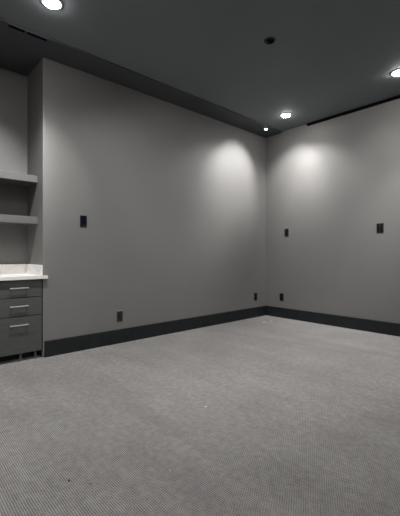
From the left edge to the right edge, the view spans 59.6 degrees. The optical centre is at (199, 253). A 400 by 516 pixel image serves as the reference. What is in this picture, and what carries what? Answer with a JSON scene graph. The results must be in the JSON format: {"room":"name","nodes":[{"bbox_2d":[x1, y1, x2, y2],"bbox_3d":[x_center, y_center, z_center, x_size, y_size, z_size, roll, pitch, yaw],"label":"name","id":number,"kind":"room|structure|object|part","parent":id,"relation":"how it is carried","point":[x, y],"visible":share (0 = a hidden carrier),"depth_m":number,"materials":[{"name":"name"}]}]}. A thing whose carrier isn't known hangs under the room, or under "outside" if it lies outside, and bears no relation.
{"room":"empty office room","nodes":[
{"label":"empty office room","id":0,"kind":"room"},
{"bbox_2d":[0,67,26,263],"bbox_3d":[-2.579,-0.512,3.208,1.795,3.025,0.200,0,0,-42],"label":"wall niche","id":1,"kind":"object","parent":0,"point":[13,85],"visible":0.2,"depth_m":3.64,"materials":[{"name":"grey paint"}]},
{"bbox_2d":[0,264,25,273],"bbox_3d":[-2.505,0.157,3.126,1.795,0.103,0.020,0,0,-42],"label":"backsplash","id":2,"kind":"structure","parent":1,"relation":"attached to","point":[4,268],"depth_m":3.62,"materials":[{"name":"white stone"}]},
{"bbox_2d":[0,171,37,186],"bbox_3d":[-2.401,-0.748,3.010,1.795,0.067,0.332,0,0,-42],"label":"floating shelf","id":3,"kind":"object","parent":1,"relation":"attached to","point":[7,178],"visible":1,"depth_m":3.42,"materials":[{"name":"grey paint"}]},
{"bbox_2d":[0,214,37,225],"bbox_3d":[-2.401,-0.336,3.010,1.795,0.070,0.332,0,0,-42],"label":"floating shelf","id":4,"kind":"object","parent":1,"relation":"attached to","point":[4,219],"visible":1,"depth_m":3.40,"materials":[{"name":"grey paint"}]},
{"bbox_2d":[27,57,265,354],"bbox_3d":[-0.375,-0.512,4.870,3.705,3.025,0.690,0,0,-42],"label":"wall","id":5,"kind":"structure","parent":0,"point":[172,197],"depth_m":4.03,"materials":[{"name":"grey paint"}]},
{"bbox_2d":[80,215,86,226],"bbox_3d":[-1.214,-0.343,3.639,0.072,0.116,0.011,0,0,-42],"label":"keypad","id":6,"kind":"object","parent":5,"relation":"attached to","point":[83,219],"visible":1,"depth_m":3.63,"materials":[{"name":"black plastic"}]},
{"bbox_2d":[117,310,122,321],"bbox_3d":[-0.900,0.696,3.924,0.071,0.126,0.009,0,0,-42],"label":"wall outlet","id":7,"kind":"object","parent":5,"relation":"attached to","point":[119,312],"visible":1,"depth_m":3.92,"materials":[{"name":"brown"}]},
{"bbox_2d":[0,17,282,137],"bbox_3d":[-1.569,-1.915,3.437,7.000,0.020,0.815,0,0,-42],"label":"ceiling soffit","id":8,"kind":"structure","parent":5,"relation":"attached to","point":[20,52],"depth_m":3.60,"materials":[{"name":"grey paint"}]},
{"bbox_2d":[44,306,265,356],"bbox_3d":[-0.214,0.922,4.539,3.475,0.155,0.018,0,0,-42],"label":"baseboard","id":9,"kind":"structure","parent":5,"relation":"attached to","point":[89,341],"depth_m":4.09,"materials":[{"name":"black rubber"}]},
{"bbox_2d":[0,315,399,515],"bbox_3d":[0.401,1.060,1.258,7.400,0.120,7.090,0,0,-42],"label":"floor","id":10,"kind":"structure","parent":0,"point":[299,418],"depth_m":2.04,"materials":[{"name":"grey carpet"}]},
{"bbox_2d":[0,279,41,361],"bbox_3d":[-1.832,0.620,3.394,0.420,0.760,0.517,0,0,-42],"label":"base cabinet","id":11,"kind":"object","parent":10,"relation":"on","point":[20,300],"visible":1,"depth_m":3.24,"materials":[{"name":"grey laminate"}]},
{"bbox_3d":[-1.686,0.754,3.233,0.414,0.340,0.020,0,0,-42],"label":"drawer","id":12,"kind":"part","parent":11,"relation":"part of","materials":[{"name":"grey laminate"}]},
{"bbox_3d":[-1.686,0.493,3.233,0.414,0.168,0.020,0,0,-42],"label":"drawer","id":13,"kind":"part","parent":11,"relation":"part of","materials":[{"name":"grey laminate"}]},
{"bbox_3d":[-1.686,0.326,3.233,0.414,0.156,0.020,0,0,-42],"label":"drawer","id":14,"kind":"part","parent":11,"relation":"part of","materials":[{"name":"grey laminate"}]},
{"bbox_2d":[0,264,47,280],"bbox_3d":[-2.324,0.172,2.952,1.831,0.133,0.522,0,0,-42],"label":"countertop","id":15,"kind":"structure","parent":11,"relation":"on","point":[7,271],"depth_m":3.54,"materials":[{"name":"white stone"}]},
{"bbox_2d":[0,0,399,130],"bbox_3d":[0.565,-1.975,1.076,7.000,0.100,6.200,0,0,-42],"label":"ceiling","id":16,"kind":"structure","parent":0,"point":[327,58],"depth_m":3.22,"materials":[{"name":"paint"}]},
{"bbox_2d":[7,24,48,41],"bbox_3d":[-1.477,-1.902,3.006,0.320,0.006,0.046,0,0,-42],"label":"air vent","id":17,"kind":"object","parent":16,"relation":"in","point":[8,25],"visible":1,"depth_m":3.00,"materials":[{"name":"black metal"}]},
{"bbox_2d":[40,0,62,9],"bbox_3d":[-1.135,-1.911,2.672,0.160,0.027,0.160,0,0,-42],"label":"recessed light","id":18,"kind":"object","parent":16,"relation":"in","point":[51,4],"visible":1,"depth_m":2.67,"materials":[{"name":"white"}]},
{"bbox_2d":[264,37,275,44],"bbox_3d":[0.631,-1.920,3.149,0.108,0.010,0.108,0,0,-42],"label":"ceiling speaker","id":19,"kind":"object","parent":16,"relation":"attached to","point":[270,40],"visible":1,"depth_m":3.14,"materials":[{"name":"black plastic"}]},
{"bbox_2d":[280,113,291,117],"bbox_3d":[1.190,-1.911,4.833,0.160,0.027,0.160,0,0,-42],"label":"recessed light","id":20,"kind":"object","parent":16,"relation":"in","point":[284,115],"visible":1,"depth_m":4.80,"materials":[{"name":"white"}]},
{"bbox_2d":[390,69,399,75],"bbox_3d":[2.106,-1.911,3.696,0.160,0.027,0.160,0,0,-42],"label":"recessed light","id":21,"kind":"object","parent":16,"relation":"in","point":[396,72],"visible":1,"depth_m":3.68,"materials":[{"name":"white"}]},
{"bbox_2d":[266,98,399,323],"bbox_3d":[3.235,-0.512,3.491,0.200,3.025,6.200,0,0,-42],"label":"wall","id":22,"kind":"structure","parent":0,"point":[330,183],"depth_m":4.81,"materials":[{"name":"grey paint"}]},
{"bbox_2d":[280,293,283,300],"bbox_3d":[1.283,0.678,5.494,0.009,0.115,0.070,0,0,-42],"label":"wall outlet","id":23,"kind":"object","parent":22,"relation":"attached to","point":[281,294],"visible":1,"depth_m":5.49,"materials":[{"name":"black plastic"}]},
{"bbox_2d":[266,306,399,336],"bbox_3d":[3.155,0.922,3.418,0.018,0.155,6.200,0,0,-42],"label":"baseboard","id":24,"kind":"structure","parent":22,"relation":"attached to","point":[381,327],"depth_m":4.80,"materials":[{"name":"black rubber"}]},
{"bbox_2d":[307,95,399,125],"bbox_3d":[3.408,-1.907,3.134,0.022,0.036,5.440,0,0,-42],"label":"trim","id":25,"kind":"structure","parent":22,"relation":"attached to","point":[397,96],"depth_m":4.61,"materials":[{"name":"black metal"}]},
{"bbox_2d":[377,223,383,232],"bbox_3d":[2.270,-0.327,4.402,0.009,0.120,0.084,0,0,-42],"label":"wall plate","id":26,"kind":"object","parent":22,"relation":"attached to","point":[380,226],"visible":1,"depth_m":4.39,"materials":[{"name":"black plastic"}]}
]}

